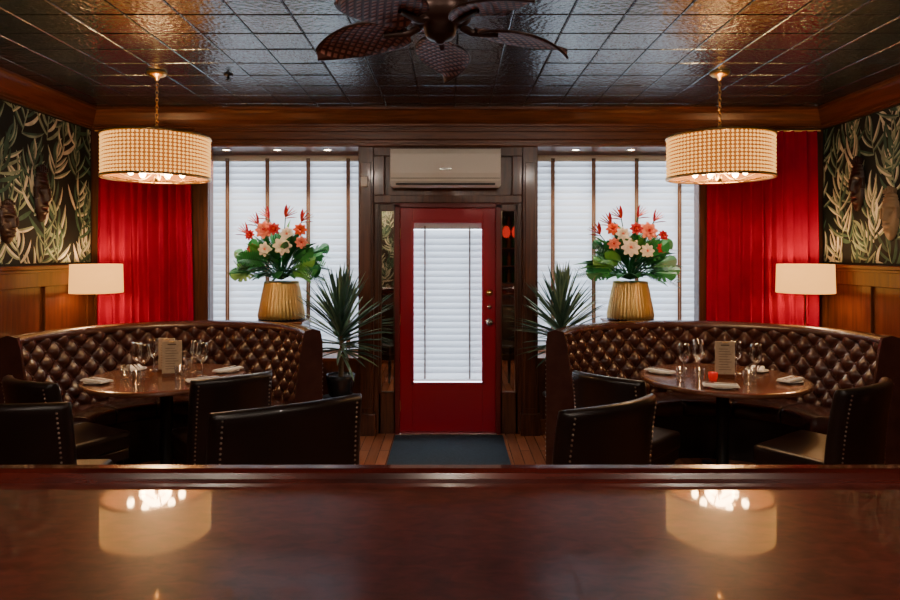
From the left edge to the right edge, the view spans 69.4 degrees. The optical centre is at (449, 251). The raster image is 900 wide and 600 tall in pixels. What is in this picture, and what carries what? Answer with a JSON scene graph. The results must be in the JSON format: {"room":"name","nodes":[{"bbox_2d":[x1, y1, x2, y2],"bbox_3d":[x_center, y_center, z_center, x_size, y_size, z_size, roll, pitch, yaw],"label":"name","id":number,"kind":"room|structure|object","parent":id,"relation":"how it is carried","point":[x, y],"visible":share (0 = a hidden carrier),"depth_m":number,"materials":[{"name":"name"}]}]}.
{"room":"restaurant","nodes":[
{"label":"restaurant","id":0,"kind":"room"},
{"bbox_2d":[0,99,90,266],"bbox_3d":[-3.360,0.190,1.650,0.100,2.980,8.700,0,0,0],"label":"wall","id":1,"kind":"structure","parent":0,"point":[72,234],"depth_m":5.33,"materials":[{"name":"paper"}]},
{"bbox_2d":[0,198,18,243],"bbox_3d":[-3.262,-0.230,4.840,0.077,0.339,0.194,0,0,0],"label":"mask","id":2,"kind":"object","parent":1,"relation":"attached to","point":[9,220],"visible":1,"depth_m":4.81,"materials":[{"name":"brown wood"}]},
{"bbox_2d":[0,264,68,274],"bbox_3d":[-3.277,0.137,1.695,0.065,0.057,8.590,0,0,0],"label":"trim","id":3,"kind":"structure","parent":1,"relation":"attached to","point":[39,268],"depth_m":5.08,"materials":[{"name":"brown wood"}]},
{"bbox_2d":[34,164,50,221],"bbox_3d":[-3.262,-0.473,5.240,0.077,0.466,0.184,0,0,0],"label":"mask","id":4,"kind":"object","parent":1,"relation":"attached to","point":[42,192],"visible":1,"depth_m":5.21,"materials":[{"name":"brown wood"}]},
{"bbox_2d":[0,101,90,263],"bbox_3d":[-3.308,-0.515,3.490,0.002,1.210,4.980,0,0,0],"label":"wallpaper","id":5,"kind":"object","parent":1,"relation":"attached to","point":[34,157],"visible":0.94,"depth_m":5.33},
{"bbox_2d":[0,271,93,337],"bbox_3d":[-3.293,0.900,1.695,0.034,1.560,8.590,0,0,0],"label":"wainscoting","id":6,"kind":"structure","parent":1,"relation":"attached to","point":[29,302],"depth_m":5.21,"materials":[{"name":"brown wood"}]},
{"bbox_2d":[0,67,96,128],"bbox_3d":[-3.234,-1.215,1.690,0.152,0.170,8.580,0,0,0],"label":"trim","id":7,"kind":"structure","parent":1,"relation":"attached to","point":[15,88],"depth_m":5.16,"materials":[{"name":"brown wood"}]},
{"bbox_2d":[133,433,755,464],"bbox_3d":[0.065,1.730,2.000,6.950,0.100,9.400,0,0,0],"label":"floor","id":8,"kind":"structure","parent":0,"point":[374,450],"depth_m":5.45,"materials":[{"name":"brown wood"}]},
{"bbox_2d":[0,402,112,464],"bbox_3d":[-2.248,1.213,3.464,0.660,0.936,0.632,0,0,-3],"label":"dining chair","id":9,"kind":"object","parent":8,"relation":"on","point":[30,433],"visible":0.37,"depth_m":3.21,"materials":[{"name":"black leather"}]},
{"bbox_2d":[1,375,130,464],"bbox_3d":[-2.518,1.230,4.229,0.560,0.901,0.632,0,0,30],"label":"dining chair","id":10,"kind":"object","parent":8,"relation":"on","point":[93,441],"visible":0.3,"depth_m":4.14,"materials":[{"name":"black leather"}]},
{"bbox_2d":[68,264,123,324],"bbox_3d":[-3.045,0.892,5.600,0.420,1.575,0.420,0,0,0],"label":"floor lamp","id":11,"kind":"object","parent":8,"relation":"on","point":[96,279],"visible":0.65,"depth_m":5.43,"materials":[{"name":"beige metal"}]},
{"bbox_2d":[0,320,322,464],"bbox_3d":[-2.215,1.141,5.348,2.304,1.078,1.045,0,0,-11],"label":"banquette","id":12,"kind":"object","parent":8,"relation":"on","point":[293,353],"visible":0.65,"depth_m":5.27,"materials":[{"name":"brown leather"}]},
{"bbox_2d":[72,404,116,426],"bbox_3d":[-2.831,1.270,4.974,0.538,0.130,0.519,0,0,0],"label":"seat cushion","id":13,"kind":"object","parent":12,"relation":"on","point":[101,414],"depth_m":4.94,"materials":[{"name":"brown leather"}]},
{"bbox_2d":[85,397,155,424],"bbox_3d":[-2.630,1.270,5.277,0.542,0.130,0.490,0,0,-42],"label":"seat cushion","id":14,"kind":"object","parent":12,"relation":"on","point":[127,411],"depth_m":5.15,"materials":[{"name":"brown leather"}]},
{"bbox_2d":[154,394,188,417],"bbox_3d":[-2.292,1.270,5.467,0.539,0.130,0.526,0,0,0],"label":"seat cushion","id":15,"kind":"object","parent":12,"relation":"on","point":[180,402],"depth_m":5.26,"materials":[{"name":"brown leather"}]},
{"bbox_2d":[271,396,292,405],"bbox_3d":[-1.488,1.270,5.185,0.490,0.130,0.539,0,0,-38],"label":"seat cushion","id":16,"kind":"object","parent":12,"relation":"on","point":[275,400],"depth_m":5.28,"materials":[{"name":"brown leather"}]},
{"bbox_2d":[77,364,246,464],"bbox_3d":[-2.120,1.305,4.860,1.158,0.750,1.158,0,0,0],"label":"round dining table","id":17,"kind":"object","parent":8,"relation":"on","point":[154,386],"visible":0.51,"depth_m":4.82,"materials":[{"name":"brown wood"}]},
{"bbox_2d":[80,377,112,384],"bbox_3d":[-2.500,0.913,4.600,0.230,0.033,0.172,0,0,27],"label":"folded napkin","id":18,"kind":"object","parent":17,"relation":"on","point":[91,380],"visible":1,"depth_m":4.57,"materials":[{"name":"white fabric"}]},
{"bbox_2d":[120,364,129,378],"bbox_3d":[-2.400,0.882,4.800,0.072,0.095,0.072,0,0,0],"label":"water tumbler","id":19,"kind":"object","parent":17,"relation":"on","point":[128,376],"visible":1,"depth_m":4.79,"materials":[{"name":"clear glass"}]},
{"bbox_2d":[123,364,146,370],"bbox_3d":[-2.480,0.913,5.120,0.172,0.033,0.230,0,0,-34],"label":"folded napkin","id":20,"kind":"object","parent":17,"relation":"on","point":[133,367],"visible":0.96,"depth_m":5.09,"materials":[{"name":"white fabric"}]},
{"bbox_2d":[131,370,141,384],"bbox_3d":[-2.200,0.882,4.560,0.072,0.095,0.072,0,0,0],"label":"water tumbler","id":21,"kind":"object","parent":17,"relation":"on","point":[141,370],"visible":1,"depth_m":4.55,"materials":[{"name":"clear glass"}]},
{"bbox_2d":[130,342,143,374],"bbox_3d":[-2.370,0.806,4.920,0.092,0.248,0.092,0,0,0],"label":"wine glass","id":22,"kind":"object","parent":17,"relation":"on","point":[132,342],"visible":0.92,"depth_m":4.92,"materials":[{"name":"clear glass"}]},
{"bbox_2d":[137,344,150,378],"bbox_3d":[-2.260,0.806,4.800,0.092,0.248,0.092,0,0,0],"label":"wine glass","id":23,"kind":"object","parent":17,"relation":"on","point":[139,344],"visible":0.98,"depth_m":4.80,"materials":[{"name":"clear glass"}]},
{"bbox_2d":[148,338,157,370],"bbox_3d":[-2.320,0.806,5.100,0.092,0.248,0.092,0,0,0],"label":"wine glass","id":24,"kind":"object","parent":17,"relation":"on","point":[152,338],"visible":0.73,"depth_m":5.09,"materials":[{"name":"clear glass"}]},
{"bbox_2d":[157,338,174,373],"bbox_3d":[-2.170,0.794,4.980,0.140,0.270,0.050,0,0,11],"label":"card holder","id":25,"kind":"object","parent":17,"relation":"on","point":[159,371],"visible":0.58,"depth_m":4.99,"materials":[{"name":"brown wood"}]},
{"bbox_2d":[162,340,181,377],"bbox_3d":[-2.070,0.794,4.840,0.140,0.270,0.050,0,0,-11],"label":"menu","id":26,"kind":"object","parent":17,"relation":"on","point":[171,350],"visible":1,"depth_m":4.83,"materials":[{"name":"beige paper"}]},
{"bbox_2d":[174,365,184,379],"bbox_3d":[-1.980,0.882,4.760,0.072,0.095,0.072,0,0,0],"label":"water tumbler","id":27,"kind":"object","parent":17,"relation":"on","point":[184,365],"visible":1,"depth_m":4.74,"materials":[{"name":"clear glass"}]},
{"bbox_2d":[183,357,192,369],"bbox_3d":[-2.070,0.882,5.140,0.072,0.095,0.072,0,0,0],"label":"water tumbler","id":28,"kind":"object","parent":17,"relation":"on","point":[192,357],"visible":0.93,"depth_m":5.13,"materials":[{"name":"clear glass"}]},
{"bbox_2d":[190,340,202,372],"bbox_3d":[-1.960,0.806,5.020,0.092,0.248,0.092,0,0,0],"label":"wine glass","id":29,"kind":"object","parent":17,"relation":"on","point":[191,340],"visible":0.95,"depth_m":5.01,"materials":[{"name":"clear glass"}]},
{"bbox_2d":[185,376,217,382],"bbox_3d":[-1.760,0.913,4.640,0.230,0.033,0.172,0,0,-33],"label":"folded napkin","id":30,"kind":"object","parent":17,"relation":"on","point":[188,380],"visible":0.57,"depth_m":4.62,"materials":[{"name":"white fabric"}]},
{"bbox_2d":[196,342,208,375],"bbox_3d":[-1.860,0.806,4.880,0.092,0.248,0.092,0,0,0],"label":"wine glass","id":31,"kind":"object","parent":17,"relation":"on","point":[206,342],"visible":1,"depth_m":4.88,"materials":[{"name":"clear glass"}]},
{"bbox_2d":[212,365,243,372],"bbox_3d":[-1.720,0.913,5.040,0.172,0.033,0.230,0,0,29],"label":"folded napkin","id":32,"kind":"object","parent":17,"relation":"on","point":[231,369],"visible":1,"depth_m":5.01,"materials":[{"name":"white fabric"}]},
{"bbox_2d":[171,371,271,464],"bbox_3d":[-1.518,1.230,4.332,0.540,0.901,0.632,0,0,-38],"label":"dining chair","id":33,"kind":"object","parent":8,"relation":"on","point":[246,391],"visible":0.48,"depth_m":4.05,"materials":[{"name":"black leather"}]},
{"bbox_2d":[206,393,361,464],"bbox_3d":[-0.900,1.206,3.370,0.800,0.951,0.632,0,0,-34],"label":"dining chair","id":34,"kind":"object","parent":8,"relation":"on","point":[323,431],"visible":0.51,"depth_m":3.10,"materials":[{"name":"black leather"}]},
{"bbox_2d":[326,372,354,397],"bbox_3d":[-0.930,1.135,5.530,0.250,0.190,0.250,0,0,0],"label":"pot","id":35,"kind":"object","parent":8,"relation":"on","point":[339,384],"depth_m":5.44,"materials":[{"name":"black ceramic"}]},
{"bbox_2d":[297,262,391,398],"bbox_3d":[-0.898,0.880,5.553,0.852,1.603,0.792,0,0,36],"label":"yucca","id":36,"kind":"object","parent":8,"relation":"on","point":[338,314],"visible":0.89,"depth_m":5.47,"materials":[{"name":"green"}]},
{"bbox_2d":[399,432,496,434],"bbox_3d":[-0.020,1.675,6.045,0.900,0.010,0.130,0,0,0],"label":"threshold","id":37,"kind":"object","parent":8,"relation":"on","point":[400,433],"visible":0.56,"depth_m":5.98,"materials":[{"name":"silver metal"}]},
{"bbox_2d":[386,435,510,464],"bbox_3d":[-0.010,1.674,5.475,0.980,0.012,0.910,0,0,0],"label":"doormat","id":38,"kind":"object","parent":8,"relation":"on","point":[406,449],"visible":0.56,"depth_m":5.46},
{"bbox_2d":[0,465,899,599],"bbox_3d":[0.065,1.125,1.063,6.610,1.109,1.427,0,0,0],"label":"countertop","id":39,"kind":"structure","parent":8,"relation":"on","point":[68,532],"depth_m":1.40,"materials":[{"name":"brown wood"}]},
{"bbox_2d":[510,259,602,396],"bbox_3d":[0.948,0.870,5.588,0.912,1.624,0.664,0,0,0],"label":"yucca","id":40,"kind":"object","parent":8,"relation":"on","point":[562,309],"visible":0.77,"depth_m":5.60,"materials":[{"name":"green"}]},
{"bbox_2d":[552,393,656,464],"bbox_3d":[0.680,1.206,3.390,0.680,0.951,0.632,0,0,-34],"label":"dining chair","id":41,"kind":"object","parent":8,"relation":"on","point":[621,433],"visible":0.42,"depth_m":3.09,"materials":[{"name":"black leather"}]},
{"bbox_2d":[572,370,679,464],"bbox_3d":[1.154,1.230,4.315,0.632,0.901,0.540,0,0,-44],"label":"dining chair","id":42,"kind":"object","parent":8,"relation":"on","point":[589,390],"visible":0.33,"depth_m":4.14,"materials":[{"name":"black leather"}]},
{"bbox_2d":[545,320,899,464],"bbox_3d":[2.062,1.141,5.346,2.546,1.078,1.063,0,0,7],"label":"banquette","id":43,"kind":"object","parent":8,"relation":"on","point":[832,359],"visible":0.62,"depth_m":5.26,"materials":[{"name":"brown leather"}]},
{"bbox_2d":[647,391,683,418],"bbox_3d":[1.611,1.270,5.418,0.617,0.130,0.490,0,0,-19],"label":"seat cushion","id":44,"kind":"object","parent":43,"relation":"on","point":[670,405],"depth_m":5.25,"materials":[{"name":"brown leather"}]},
{"bbox_2d":[662,391,733,417],"bbox_3d":[2.157,1.270,5.470,0.622,0.130,0.520,0,0,0],"label":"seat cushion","id":45,"kind":"object","parent":43,"relation":"on","point":[686,405],"depth_m":5.27,"materials":[{"name":"brown leather"}]},
{"bbox_2d":[733,398,808,424],"bbox_3d":[2.594,1.270,5.277,0.592,0.130,0.490,0,0,36],"label":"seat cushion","id":46,"kind":"object","parent":43,"relation":"on","point":[758,411],"depth_m":5.15,"materials":[{"name":"brown leather"}]},
{"bbox_2d":[780,403,830,434],"bbox_3d":[2.821,1.270,4.980,0.557,0.130,0.531,0,0,0],"label":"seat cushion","id":47,"kind":"object","parent":43,"relation":"on","point":[813,417],"depth_m":4.91,"materials":[{"name":"brown leather"}]},
{"bbox_2d":[639,364,814,464],"bbox_3d":[2.030,1.305,4.840,1.198,0.750,1.198,0,0,0],"label":"round dining table","id":48,"kind":"object","parent":8,"relation":"on","point":[766,387],"visible":0.65,"depth_m":4.71,"materials":[{"name":"brown wood"}]},
{"bbox_2d":[644,367,675,374],"bbox_3d":[1.610,0.913,4.980,0.172,0.033,0.230,0,0,-34],"label":"folded napkin","id":49,"kind":"object","parent":48,"relation":"on","point":[654,370],"visible":0.96,"depth_m":4.94,"materials":[{"name":"white fabric"}]},
{"bbox_2d":[676,367,685,380],"bbox_3d":[1.670,0.882,4.700,0.072,0.095,0.072,0,0,0],"label":"water tumbler","id":50,"kind":"object","parent":48,"relation":"on","point":[676,367],"visible":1,"depth_m":4.69,"materials":[{"name":"clear glass"}]},
{"bbox_2d":[678,343,690,376],"bbox_3d":[1.750,0.806,4.860,0.092,0.248,0.092,0,0,0],"label":"wine glass","id":51,"kind":"object","parent":48,"relation":"on","point":[679,343],"visible":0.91,"depth_m":4.85,"materials":[{"name":"clear glass"}]},
{"bbox_2d":[692,339,703,371],"bbox_3d":[1.930,0.806,5.060,0.092,0.248,0.092,0,0,0],"label":"wine glass","id":52,"kind":"object","parent":48,"relation":"on","point":[693,339],"visible":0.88,"depth_m":5.05,"materials":[{"name":"clear glass"}]},
{"bbox_2d":[692,341,704,374],"bbox_3d":[1.880,0.806,4.920,0.092,0.248,0.092,0,0,0],"label":"wine glass","id":53,"kind":"object","parent":48,"relation":"on","point":[698,341],"visible":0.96,"depth_m":4.92,"materials":[{"name":"clear glass"}]},
{"bbox_2d":[694,368,704,381],"bbox_3d":[1.790,0.882,4.660,0.072,0.095,0.072,0,0,0],"label":"water tumbler","id":54,"kind":"object","parent":48,"relation":"on","point":[696,380],"visible":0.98,"depth_m":4.65,"materials":[{"name":"clear glass"}]},
{"bbox_2d":[708,372,717,380],"bbox_3d":[1.910,0.902,4.720,0.068,0.055,0.068,0,0,0],"label":"votive candle","id":55,"kind":"object","parent":48,"relation":"on","point":[713,376],"visible":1,"depth_m":4.70,"materials":[{"name":"red glass"}]},
{"bbox_2d":[702,382,739,389],"bbox_3d":[1.850,0.913,4.440,0.230,0.033,0.172,0,0,16],"label":"folded napkin","id":56,"kind":"object","parent":48,"relation":"on","point":[717,385],"visible":1,"depth_m":4.41,"materials":[{"name":"white fabric"}]},
{"bbox_2d":[715,341,734,378],"bbox_3d":[2.030,0.794,4.800,0.140,0.270,0.050,0,0,7],"label":"menu","id":57,"kind":"object","parent":48,"relation":"on","point":[724,350],"visible":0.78,"depth_m":4.79,"materials":[{"name":"brown paper"}]},
{"bbox_2d":[742,370,753,384],"bbox_3d":[2.090,0.882,4.560,0.072,0.095,0.072,0,0,0],"label":"water tumbler","id":58,"kind":"object","parent":48,"relation":"on","point":[743,371],"visible":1,"depth_m":4.55,"materials":[{"name":"clear glass"}]},
{"bbox_2d":[746,366,756,380],"bbox_3d":[2.190,0.882,4.720,0.072,0.095,0.072,0,0,0],"label":"water tumbler","id":59,"kind":"object","parent":48,"relation":"on","point":[746,366],"visible":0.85,"depth_m":4.70,"materials":[{"name":"clear glass"}]},
{"bbox_2d":[749,343,762,377],"bbox_3d":[2.270,0.806,4.820,0.092,0.248,0.092,0,0,0],"label":"wine glass","id":60,"kind":"object","parent":48,"relation":"on","point":[751,343],"visible":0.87,"depth_m":4.81,"materials":[{"name":"clear glass"}]},
{"bbox_2d":[745,365,768,372],"bbox_3d":[2.390,0.913,5.060,0.172,0.033,0.230,0,0,29],"label":"folded napkin","id":61,"kind":"object","parent":48,"relation":"on","point":[760,369],"visible":0.77,"depth_m":5.03,"materials":[{"name":"white fabric"}]},
{"bbox_2d":[776,376,804,383],"bbox_3d":[2.430,0.913,4.640,0.230,0.033,0.172,0,0,-38],"label":"folded napkin","id":62,"kind":"object","parent":48,"relation":"on","point":[789,379],"visible":1,"depth_m":4.61,"materials":[{"name":"white fabric"}]},
{"bbox_2d":[775,264,835,325],"bbox_3d":[3.060,0.892,5.600,0.460,1.575,0.460,0,0,0],"label":"floor lamp","id":63,"kind":"object","parent":8,"relation":"on","point":[804,279],"visible":0.66,"depth_m":5.42,"materials":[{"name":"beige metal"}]},
{"bbox_2d":[753,377,893,464],"bbox_3d":[2.321,1.220,3.991,0.660,0.921,0.632,0,0,-36],"label":"dining chair","id":64,"kind":"object","parent":8,"relation":"on","point":[858,418],"visible":0.78,"depth_m":3.71,"materials":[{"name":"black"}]},
{"bbox_2d":[0,0,899,106],"bbox_3d":[0.065,-1.350,1.927,6.950,0.101,9.545,0,0,0],"label":"ceiling","id":65,"kind":"structure","parent":0,"point":[99,53],"depth_m":4.30,"materials":[{"name":"black tile"}]},
{"bbox_2d":[98,70,211,184],"bbox_3d":[-2.120,-0.901,4.700,0.746,0.798,0.746,0,0,0],"label":"pendant lamp","id":66,"kind":"object","parent":65,"relation":"hanging from","point":[146,156],"visible":1,"depth_m":4.43,"materials":[{"name":"beige fabric"}]},
{"bbox_2d":[224,73,232,80],"bbox_3d":[-1.620,-1.277,4.750,0.070,0.046,0.070,0,0,0],"label":"sprinkler","id":67,"kind":"object","parent":65,"relation":"hanging from","point":[228,75],"depth_m":4.74,"materials":[{"name":"metal"}]},
{"bbox_2d":[315,0,568,82],"bbox_3d":[0.009,-1.019,2.353,0.924,0.562,0.972,0,0,-17],"label":"ceiling fan","id":68,"kind":"object","parent":65,"relation":"hanging from","point":[383,28],"visible":1,"depth_m":2.35,"materials":[{"name":"brown wicker"}]},
{"bbox_2d":[665,70,776,184],"bbox_3d":[1.950,-0.901,4.700,0.746,0.798,0.746,0,0,0],"label":"pendant lamp","id":69,"kind":"object","parent":65,"relation":"hanging from","point":[730,156],"visible":1,"depth_m":4.43,"materials":[{"name":"beige fabric"}]},
{"bbox_2d":[91,130,822,433],"bbox_3d":[0.065,0.190,6.060,6.950,2.980,0.120,0,0,0],"label":"wall","id":70,"kind":"structure","parent":0,"point":[505,188],"depth_m":6.00,"materials":[{"name":"brown wood"}]},
{"bbox_2d":[94,130,194,324],"bbox_3d":[-2.783,0.272,5.924,0.905,2.776,0.091,0,0,0],"label":"curtain","id":71,"kind":"object","parent":70,"relation":"hanging from","point":[144,228],"visible":0.37,"depth_m":5.92,"materials":[{"name":"fabric"}]},
{"bbox_2d":[213,150,357,154],"bbox_3d":[-1.620,0.080,6.330,1.840,2.200,0.460,0,0,0],"label":"trim","id":72,"kind":"structure","parent":70,"relation":"attached to","point":[215,152],"depth_m":6.27,"materials":[{"name":"brown wood"}]},
{"bbox_2d":[213,155,357,350],"bbox_3d":[-1.620,0.010,6.408,1.660,1.920,0.064,0,0,0],"label":"window blind","id":73,"kind":"object","parent":70,"relation":"attached to","point":[323,186],"visible":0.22,"depth_m":6.40,"materials":[{"name":"white plastic"}]},
{"bbox_2d":[323,351,357,360],"bbox_3d":[-1.620,0.995,6.280,1.680,0.030,0.560,0,0,0],"label":"trim","id":74,"kind":"structure","parent":70,"relation":"attached to","point":[331,357],"depth_m":6.04,"materials":[{"name":"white wood"}]},
{"bbox_2d":[256,318,310,326],"bbox_3d":[-1.580,0.810,6.115,0.470,0.340,0.390,0,0,0],"label":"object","id":75,"kind":"object","parent":74,"relation":"on","point":[301,322],"visible":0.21,"depth_m":5.99,"materials":[{"name":"ceramic"}]},
{"bbox_2d":[229,204,330,321],"bbox_3d":[-1.593,0.097,6.018,0.954,1.086,0.830,0,0,19],"label":"flower arrangement","id":76,"kind":"object","parent":75,"relation":"on","point":[279,302],"visible":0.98,"depth_m":5.95,"materials":[{"name":"green plant"}]},
{"bbox_2d":[361,177,367,186],"bbox_3d":[-0.780,-0.640,5.912,0.060,0.090,0.033,0,0,0],"label":"sensor","id":77,"kind":"object","parent":70,"relation":"attached to","point":[364,180],"visible":1,"depth_m":5.90,"materials":[{"name":"white plastic"}]},
{"bbox_2d":[379,204,394,433],"bbox_3d":[-0.580,0.620,6.050,0.160,2.120,0.080,0,0,0],"label":"frame","id":78,"kind":"object","parent":70,"relation":"attached to","point":[386,399],"visible":0.78,"depth_m":6.01,"materials":[{"name":"brown wood"}]},
{"bbox_2d":[381,211,393,391],"bbox_3d":[-0.580,0.460,6.053,0.120,1.680,0.006,0,0,0],"label":"pane","id":79,"kind":"object","parent":70,"relation":"attached to","point":[387,217],"visible":1,"depth_m":6.05,"materials":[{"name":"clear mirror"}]},
{"bbox_2d":[191,129,698,147],"bbox_3d":[-0.010,-1.048,5.957,4.740,0.175,0.085,0,0,0],"label":"trim","id":80,"kind":"structure","parent":70,"relation":"attached to","point":[221,138],"depth_m":5.96,"materials":[{"name":"brown wood"}]},
{"bbox_2d":[390,148,500,187],"bbox_3d":[-0.040,-0.752,5.851,0.980,0.335,0.208,0,0,0],"label":"air conditioner","id":81,"kind":"object","parent":70,"relation":"attached to","point":[409,168],"visible":1,"depth_m":5.75,"materials":[{"name":"white plastic"}]},
{"bbox_2d":[400,208,495,431],"bbox_3d":[-0.020,0.630,6.025,0.890,2.080,0.120,0,0,0],"label":"door","id":82,"kind":"structure","parent":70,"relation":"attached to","point":[423,408],"depth_m":6.04,"materials":[{"name":"red paint"}]},
{"bbox_2d":[414,223,481,380],"bbox_3d":[-0.020,0.468,6.118,0.650,1.485,0.064,0,0,0],"label":"door blind","id":83,"kind":"object","parent":82,"relation":"attached to","point":[447,263],"visible":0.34,"depth_m":6.11,"materials":[{"name":"white plastic"}]},
{"bbox_2d":[412,221,483,384],"bbox_3d":[-0.020,0.470,6.039,0.670,1.520,0.022,0,0,0],"label":"bead","id":84,"kind":"object","parent":82,"relation":"attached to","point":[413,222],"visible":1,"depth_m":6.03,"materials":[{"name":"red paint"}]},
{"bbox_2d":[486,290,491,295],"bbox_3d":[0.365,0.380,6.025,0.060,0.060,0.030,0,0,0],"label":"deadbolt","id":85,"kind":"object","parent":82,"relation":"attached to","point":[488,292],"visible":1,"depth_m":6.03,"materials":[{"name":"gold metal"}]},
{"bbox_2d":[395,203,500,433],"bbox_3d":[-0.020,0.613,6.053,0.970,2.135,0.135,0,0,0],"label":"trim","id":86,"kind":"structure","parent":70,"relation":"attached to","point":[398,206],"depth_m":5.99,"materials":[{"name":"red wood"}]},
{"bbox_2d":[374,147,521,202],"bbox_3d":[-0.018,-0.715,5.980,1.365,0.530,0.040,0,0,0],"label":"trim","id":87,"kind":"structure","parent":70,"relation":"attached to","point":[380,153],"depth_m":5.96,"materials":[{"name":"brown wood"}]},
{"bbox_2d":[358,147,539,435],"bbox_3d":[-0.018,0.350,5.965,1.685,2.660,0.070,0,0,0],"label":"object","id":88,"kind":"structure","parent":70,"relation":"attached to","point":[529,416],"depth_m":5.93,"materials":[{"name":"brown wood"}]},
{"bbox_2d":[191,180,706,320],"bbox_3d":[0.000,0.350,5.980,4.760,2.660,0.040,0,0,0],"label":"trim","id":89,"kind":"structure","parent":70,"relation":"attached to","point":[199,192],"depth_m":5.97,"materials":[{"name":"brown wood"}]},
{"bbox_2d":[91,107,822,129],"bbox_3d":[0.065,-1.215,5.905,6.750,0.170,0.190,0,0,0],"label":"trim","id":90,"kind":"structure","parent":70,"relation":"attached to","point":[182,118],"depth_m":5.88,"materials":[{"name":"brown wood"}]},
{"bbox_2d":[502,211,514,391],"bbox_3d":[0.542,0.460,6.053,0.125,1.680,0.006,0,0,0],"label":"pane","id":91,"kind":"object","parent":70,"relation":"attached to","point":[508,217],"visible":1,"depth_m":6.05,"materials":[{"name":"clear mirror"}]},
{"bbox_2d":[501,204,517,433],"bbox_3d":[0.542,0.620,6.050,0.165,2.120,0.080,0,0,0],"label":"frame","id":92,"kind":"object","parent":70,"relation":"attached to","point":[509,400],"visible":0.79,"depth_m":6.01,"materials":[{"name":"brown wood"}]},
{"bbox_2d":[538,351,545,360],"bbox_3d":[1.640,0.995,6.280,1.760,0.030,0.560,0,0,0],"label":"trim","id":93,"kind":"structure","parent":70,"relation":"attached to","point":[541,357],"depth_m":6.10,"materials":[{"name":"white wood"}]},
{"bbox_2d":[600,318,612,321],"bbox_3d":[1.695,0.810,6.125,0.470,0.340,0.390,0,0,0],"label":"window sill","id":94,"kind":"structure","parent":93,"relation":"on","point":[602,319],"depth_m":6.16,"materials":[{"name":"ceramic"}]},
{"bbox_2d":[574,205,681,320],"bbox_3d":[1.681,0.097,6.022,1.110,1.086,0.663,0,0,0],"label":"flower arrangement","id":95,"kind":"object","parent":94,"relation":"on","point":[628,300],"visible":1,"depth_m":5.97,"materials":[{"name":"green plant"}]},
{"bbox_2d":[540,419,545,434],"bbox_3d":[0.065,1.610,5.987,6.630,0.140,0.024,0,0,0],"label":"baseboard","id":96,"kind":"structure","parent":70,"relation":"attached to","point":[542,421],"depth_m":5.97,"materials":[{"name":"brown wood"}]},
{"bbox_2d":[538,150,666,154],"bbox_3d":[1.640,0.080,6.330,1.920,2.200,0.460,0,0,0],"label":"trim","id":97,"kind":"structure","parent":70,"relation":"attached to","point":[540,152],"depth_m":6.27,"materials":[{"name":"brown wood"}]},
{"bbox_2d":[538,155,693,350],"bbox_3d":[1.640,0.010,6.408,1.740,1.920,0.064,0,0,0],"label":"window blind","id":98,"kind":"object","parent":70,"relation":"attached to","point":[575,191],"visible":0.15,"depth_m":6.40,"materials":[{"name":"white plastic"}]},
{"bbox_2d":[703,130,820,326],"bbox_3d":[2.842,0.272,5.923,1.066,2.776,0.099,0,0,0],"label":"curtain","id":99,"kind":"object","parent":70,"relation":"hanging from","point":[753,227],"visible":0.46,"depth_m":5.92,"materials":[{"name":"fabric"}]},
{"bbox_2d":[823,104,899,265],"bbox_3d":[3.490,0.190,1.650,0.100,2.980,8.700,0,0,0],"label":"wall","id":100,"kind":"structure","parent":0,"point":[869,161],"depth_m":5.46,"materials":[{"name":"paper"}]},
{"bbox_2d":[848,156,864,211],"bbox_3d":[3.392,-0.573,5.460,0.077,0.466,0.184,0,0,0],"label":"mask","id":101,"kind":"object","parent":100,"relation":"attached to","point":[856,183],"visible":1,"depth_m":5.43,"materials":[{"name":"brown wood"}]},
{"bbox_2d":[818,74,899,128],"bbox_3d":[3.364,-1.215,1.690,0.152,0.170,8.580,0,0,0],"label":"trim","id":102,"kind":"structure","parent":100,"relation":"attached to","point":[885,94],"depth_m":5.28,"materials":[{"name":"brown wood"}]},
{"bbox_2d":[820,271,899,337],"bbox_3d":[3.423,0.900,1.695,0.034,1.560,8.590,0,0,0],"label":"wainscoting","id":103,"kind":"structure","parent":100,"relation":"attached to","point":[869,302],"depth_m":5.34,"materials":[{"name":"brown wood"}]},
{"bbox_2d":[824,106,899,263],"bbox_3d":[3.438,-0.515,3.490,0.002,1.210,4.980,0,0,0],"label":"wallpaper","id":104,"kind":"object","parent":100,"relation":"attached to","point":[887,161],"visible":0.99,"depth_m":5.39},
{"bbox_2d":[835,264,899,273],"bbox_3d":[3.408,0.137,1.695,0.065,0.057,8.590,0,0,0],"label":"trim","id":105,"kind":"structure","parent":100,"relation":"attached to","point":[838,267],"depth_m":5.25,"materials":[{"name":"brown wood"}]},
{"bbox_2d":[879,186,899,239],"bbox_3d":[3.392,-0.302,5.050,0.077,0.424,0.204,0,0,0],"label":"mask","id":106,"kind":"object","parent":100,"relation":"attached to","point":[889,212],"visible":1,"depth_m":5.01,"materials":[{"name":"brown wood"}]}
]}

